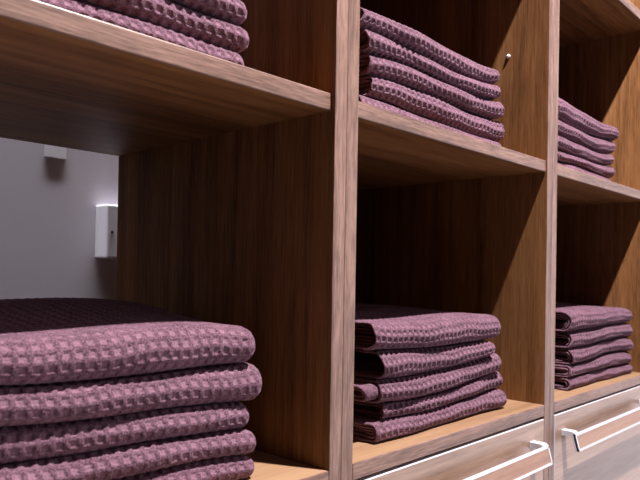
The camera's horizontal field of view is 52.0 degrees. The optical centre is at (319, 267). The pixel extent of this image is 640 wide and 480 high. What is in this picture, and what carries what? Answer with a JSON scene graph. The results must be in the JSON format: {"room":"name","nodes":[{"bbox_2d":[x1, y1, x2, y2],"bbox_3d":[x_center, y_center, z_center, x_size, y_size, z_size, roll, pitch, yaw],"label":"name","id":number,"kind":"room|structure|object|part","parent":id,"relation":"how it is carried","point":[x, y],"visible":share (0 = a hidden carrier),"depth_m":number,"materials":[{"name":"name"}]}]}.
{"room":"walk-in closet","nodes":[
{"label":"walk-in closet","id":0,"kind":"room"},
{"bbox_2d":[0,137,118,299],"bbox_3d":[0.179,-0.486,1.630,0.100,2.900,6.400,0,-1,43],"label":"wall","id":1,"kind":"structure","parent":0,"point":[48,205],"depth_m":0.95,"materials":[{"name":"white paint"}]},
{"bbox_2d":[44,145,65,159],"bbox_3d":[-0.385,-0.172,0.956,0.002,0.026,0.032,0,-1,43],"label":"clip","id":2,"kind":"object","parent":1,"relation":"attached to","point":[51,151],"visible":0.56,"depth_m":0.95,"materials":[{"name":"white plastic"}]},
{"bbox_2d":[95,204,117,258],"bbox_3d":[-0.311,-0.054,1.011,0.036,0.081,0.057,0,-1,43],"label":"junction box","id":3,"kind":"object","parent":1,"relation":"attached to","point":[106,215],"visible":0.59,"depth_m":0.99,"materials":[{"name":"white plastic"}]},
{"bbox_3d":[-0.322,-0.054,1.022,0.006,0.079,0.057,0,-1,43],"label":"plate","id":4,"kind":"part","parent":3,"relation":"part of","materials":[{"name":"white plastic"}]},
{"bbox_3d":[0.120,0.977,0.482,1.600,0.050,3.300,0,-1,43],"label":"floor","id":5,"kind":"structure","parent":0,"visible":0},
{"bbox_2d":[0,0,348,479],"bbox_3d":[-0.283,0.006,0.618,0.445,1.880,0.490,0,-1,43],"label":"shelf unit","id":6,"kind":"object","parent":5,"relation":"on","point":[232,176],"visible":0.74,"depth_m":0.69,"materials":[{"name":"brown wood"}]},
{"bbox_2d":[37,0,243,65],"bbox_3d":[-0.268,-0.193,0.602,0.279,0.026,0.294,0,-1,43],"label":"folded towel","id":7,"kind":"object","parent":6,"relation":"on","point":[107,16],"visible":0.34,"depth_m":0.54,"materials":[{"name":"fabric"}]},
{"bbox_2d":[76,0,248,52],"bbox_3d":[-0.265,-0.219,0.603,0.279,0.025,0.301,0,-1,43],"label":"folded towel","id":8,"kind":"object","parent":7,"relation":"on","point":[166,14],"visible":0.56,"depth_m":0.57,"materials":[{"name":"fabric"}]},
{"bbox_2d":[169,0,246,25],"bbox_3d":[-0.265,-0.245,0.603,0.279,0.025,0.298,0,-1,43],"label":"folded towel","id":9,"kind":"object","parent":8,"relation":"on","point":[234,12],"visible":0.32,"depth_m":0.60,"materials":[{"name":"fabric"}]},
{"bbox_3d":[-0.293,-0.171,0.631,0.410,0.018,0.454,0,-1,43],"label":"shelf","id":10,"kind":"part","parent":6,"relation":"part of","materials":[{"name":"brown wood"}]},
{"bbox_2d":[111,454,253,479],"bbox_3d":[-0.268,0.181,0.606,0.286,0.029,0.312,0,-1,43],"label":"folded towel","id":11,"kind":"object","parent":6,"relation":"on","point":[232,467],"visible":0.31,"depth_m":0.58,"materials":[{"name":"fabric"}]},
{"bbox_2d":[0,428,255,479],"bbox_3d":[-0.268,0.157,0.606,0.286,0.032,0.316,0,-1,43],"label":"folded towel","id":12,"kind":"object","parent":11,"relation":"on","point":[117,462],"visible":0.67,"depth_m":0.53,"materials":[{"name":"fabric"}]},
{"bbox_2d":[0,401,248,463],"bbox_3d":[-0.270,0.131,0.606,0.283,0.036,0.310,0,-1,43],"label":"folded towel","id":13,"kind":"object","parent":12,"relation":"on","point":[18,443],"visible":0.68,"depth_m":0.52,"materials":[{"name":"fabric"}]},
{"bbox_2d":[0,362,261,425],"bbox_3d":[-0.263,0.104,0.610,0.287,0.040,0.322,0,-1,43],"label":"folded towel","id":14,"kind":"object","parent":13,"relation":"on","point":[25,404],"visible":0.73,"depth_m":0.53,"materials":[{"name":"fabric"}]},
{"bbox_2d":[0,297,254,384],"bbox_3d":[-0.266,0.060,0.606,0.287,0.055,0.314,0,-1,43],"label":"folded towel","id":15,"kind":"object","parent":14,"relation":"on","point":[43,340],"visible":1,"depth_m":0.55,"materials":[{"name":"fabric"}]},
{"bbox_3d":[-0.133,0.010,0.800,0.415,1.880,0.018,0,-1,43],"label":"panel","id":16,"kind":"part","parent":6,"relation":"part of","materials":[{"name":"brown wood"}]},
{"bbox_2d":[341,0,554,479],"bbox_3d":[0.052,0.015,0.976,0.445,1.880,0.490,0,-1,43],"label":"shelf unit","id":17,"kind":"object","parent":5,"relation":"on","point":[437,218],"visible":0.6,"depth_m":1.04,"materials":[{"name":"brown wood"}]},
{"bbox_3d":[-0.121,0.011,0.814,0.415,1.880,0.018,0,-1,43],"label":"panel","id":18,"kind":"part","parent":17,"relation":"part of","materials":[{"name":"brown wood"}]},
{"bbox_2d":[353,388,506,442],"bbox_3d":[0.066,0.191,0.962,0.296,0.028,0.320,0,-1,43],"label":"folded towel","id":19,"kind":"object","parent":17,"relation":"on","point":[366,428],"visible":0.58,"depth_m":0.82,"materials":[{"name":"fabric"}]},
{"bbox_2d":[353,371,502,418],"bbox_3d":[0.071,0.167,0.971,0.292,0.032,0.300,0,-1,43],"label":"folded towel","id":20,"kind":"object","parent":19,"relation":"on","point":[386,409],"visible":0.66,"depth_m":0.83,"materials":[{"name":"fabric"}]},
{"bbox_2d":[353,353,500,402],"bbox_3d":[0.057,0.142,0.954,0.295,0.041,0.320,0,-1,43],"label":"folded towel","id":21,"kind":"object","parent":20,"relation":"on","point":[369,390],"visible":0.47,"depth_m":0.82,"materials":[{"name":"fabric"}]},
{"bbox_2d":[354,340,494,378],"bbox_3d":[0.057,0.116,0.952,0.295,0.036,0.275,0,-1,43],"label":"folded towel","id":22,"kind":"object","parent":21,"relation":"on","point":[381,363],"visible":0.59,"depth_m":0.83,"materials":[{"name":"fabric"}]},
{"bbox_2d":[354,303,500,350],"bbox_3d":[0.063,0.080,0.958,0.296,0.045,0.311,0,-1,43],"label":"folded towel","id":23,"kind":"object","parent":22,"relation":"on","point":[377,326],"visible":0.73,"depth_m":0.85,"materials":[{"name":"fabric"}]},
{"bbox_2d":[358,95,501,146],"bbox_3d":[0.057,-0.183,0.955,0.288,0.024,0.337,0,-1,43],"label":"folded towel","id":24,"kind":"object","parent":17,"relation":"on","point":[361,98],"visible":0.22,"depth_m":0.81,"materials":[{"name":"fabric"}]},
{"bbox_2d":[358,76,504,141],"bbox_3d":[0.070,-0.208,0.969,0.289,0.036,0.330,0,-1,43],"label":"folded towel","id":25,"kind":"object","parent":24,"relation":"on","point":[415,102],"visible":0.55,"depth_m":0.84,"materials":[{"name":"fabric"}]},
{"bbox_2d":[359,54,503,119],"bbox_3d":[0.066,-0.238,0.964,0.290,0.032,0.325,0,-1,43],"label":"folded towel","id":26,"kind":"object","parent":25,"relation":"on","point":[369,65],"visible":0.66,"depth_m":0.84,"materials":[{"name":"fabric"}]},
{"bbox_2d":[359,29,500,99],"bbox_3d":[0.060,-0.261,0.957,0.289,0.030,0.320,0,-1,43],"label":"folded towel","id":27,"kind":"object","parent":26,"relation":"on","point":[371,43],"visible":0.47,"depth_m":0.83,"materials":[{"name":"fabric"}]},
{"bbox_2d":[360,7,499,83],"bbox_3d":[0.056,-0.284,0.953,0.289,0.032,0.332,0,-1,43],"label":"folded towel","id":28,"kind":"object","parent":27,"relation":"on","point":[405,36],"visible":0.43,"depth_m":0.83,"materials":[{"name":"fabric"}]},
{"bbox_3d":[0.179,0.395,0.846,0.019,0.335,0.451,0,-1,43],"label":"drawer","id":29,"kind":"part","parent":17,"relation":"part of","materials":[{"name":"brown wood"}]},
{"bbox_3d":[0.043,-0.162,0.989,0.413,0.018,0.454,0,-1,43],"label":"shelf","id":30,"kind":"part","parent":17,"relation":"part of","materials":[{"name":"brown wood"}]},
{"bbox_3d":[0.196,0.269,0.828,0.030,0.031,0.394,0,-1,43],"label":"handle","id":31,"kind":"part","parent":17,"relation":"part of","materials":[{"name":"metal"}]},
{"bbox_2d":[548,0,639,479],"bbox_3d":[0.387,0.024,1.333,0.445,1.880,0.490,0,-1,43],"label":"shelf unit","id":32,"kind":"object","parent":5,"relation":"on","point":[594,427],"visible":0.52,"depth_m":1.39,"materials":[{"name":"brown wood"}]},
{"bbox_3d":[0.215,0.020,1.171,0.415,1.880,0.018,0,-1,43],"label":"panel","id":33,"kind":"part","parent":32,"relation":"part of","materials":[{"name":"brown wood"}]},
{"bbox_2d":[557,162,609,180],"bbox_3d":[0.391,-0.173,1.304,0.279,0.023,0.286,0,-1,43],"label":"folded towel","id":34,"kind":"object","parent":32,"relation":"on","point":[561,164],"visible":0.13,"depth_m":1.19,"materials":[{"name":"fabric"}]},
{"bbox_2d":[557,151,614,177],"bbox_3d":[0.396,-0.196,1.309,0.280,0.027,0.305,0,-1,43],"label":"folded towel","id":35,"kind":"object","parent":34,"relation":"on","point":[604,171],"visible":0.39,"depth_m":1.21,"materials":[{"name":"fabric"}]},
{"bbox_2d":[558,135,613,165],"bbox_3d":[0.395,-0.216,1.308,0.279,0.031,0.294,0,-1,43],"label":"folded towel","id":36,"kind":"object","parent":35,"relation":"on","point":[566,146],"visible":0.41,"depth_m":1.20,"materials":[{"name":"fabric"}]},
{"bbox_2d":[558,120,615,153],"bbox_3d":[0.398,-0.244,1.311,0.279,0.035,0.308,0,-1,43],"label":"folded towel","id":37,"kind":"object","parent":36,"relation":"on","point":[568,132],"visible":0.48,"depth_m":1.21,"materials":[{"name":"fabric"}]},
{"bbox_2d":[558,97,618,140],"bbox_3d":[0.403,-0.276,1.316,0.279,0.046,0.324,0,-1,43],"label":"folded towel","id":38,"kind":"object","parent":37,"relation":"on","point":[571,116],"visible":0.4,"depth_m":1.22,"materials":[{"name":"fabric"}]},
{"bbox_2d":[554,364,632,389],"bbox_3d":[0.436,0.204,1.347,0.291,0.021,0.332,0,-1,43],"label":"folded towel","id":39,"kind":"object","parent":32,"relation":"on","point":[562,383],"visible":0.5,"depth_m":1.21,"materials":[{"name":"fabric"}]},
{"bbox_2d":[555,350,630,377],"bbox_3d":[0.437,0.181,1.348,0.291,0.031,0.332,0,-1,43],"label":"folded towel","id":40,"kind":"object","parent":39,"relation":"on","point":[618,357],"visible":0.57,"depth_m":1.22,"materials":[{"name":"fabric"}]},
{"bbox_2d":[555,337,632,364],"bbox_3d":[0.442,0.155,1.353,0.291,0.034,0.323,0,-1,43],"label":"folded towel","id":41,"kind":"object","parent":40,"relation":"on","point":[572,355],"visible":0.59,"depth_m":1.21,"materials":[{"name":"fabric"}]},
{"bbox_2d":[555,322,632,347],"bbox_3d":[0.443,0.127,1.353,0.291,0.034,0.323,0,-1,43],"label":"folded towel","id":42,"kind":"object","parent":41,"relation":"on","point":[580,337],"visible":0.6,"depth_m":1.21,"materials":[{"name":"fabric"}]},
{"bbox_2d":[555,302,632,331],"bbox_3d":[0.442,0.090,1.352,0.291,0.050,0.331,0,-1,43],"label":"folded towel","id":43,"kind":"object","parent":42,"relation":"on","point":[568,316],"visible":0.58,"depth_m":1.22,"materials":[{"name":"fabric"}]},
{"bbox_3d":[0.515,0.405,1.204,0.019,0.335,0.451,0,-1,43],"label":"drawer","id":44,"kind":"part","parent":32,"relation":"part of","materials":[{"name":"brown wood"}]},
{"bbox_3d":[0.379,-0.153,1.346,0.413,0.018,0.454,0,-1,43],"label":"shelf","id":45,"kind":"part","parent":32,"relation":"part of","materials":[{"name":"brown wood"}]},
{"bbox_3d":[0.385,-0.516,1.350,0.413,0.018,0.454,0,-1,43],"label":"shelf","id":46,"kind":"part","parent":32,"relation":"part of","materials":[{"name":"brown wood"}]},
{"bbox_3d":[0.532,0.279,1.186,0.030,0.031,0.394,0,-1,43],"label":"handle","id":47,"kind":"part","parent":32,"relation":"part of","materials":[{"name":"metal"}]}
]}

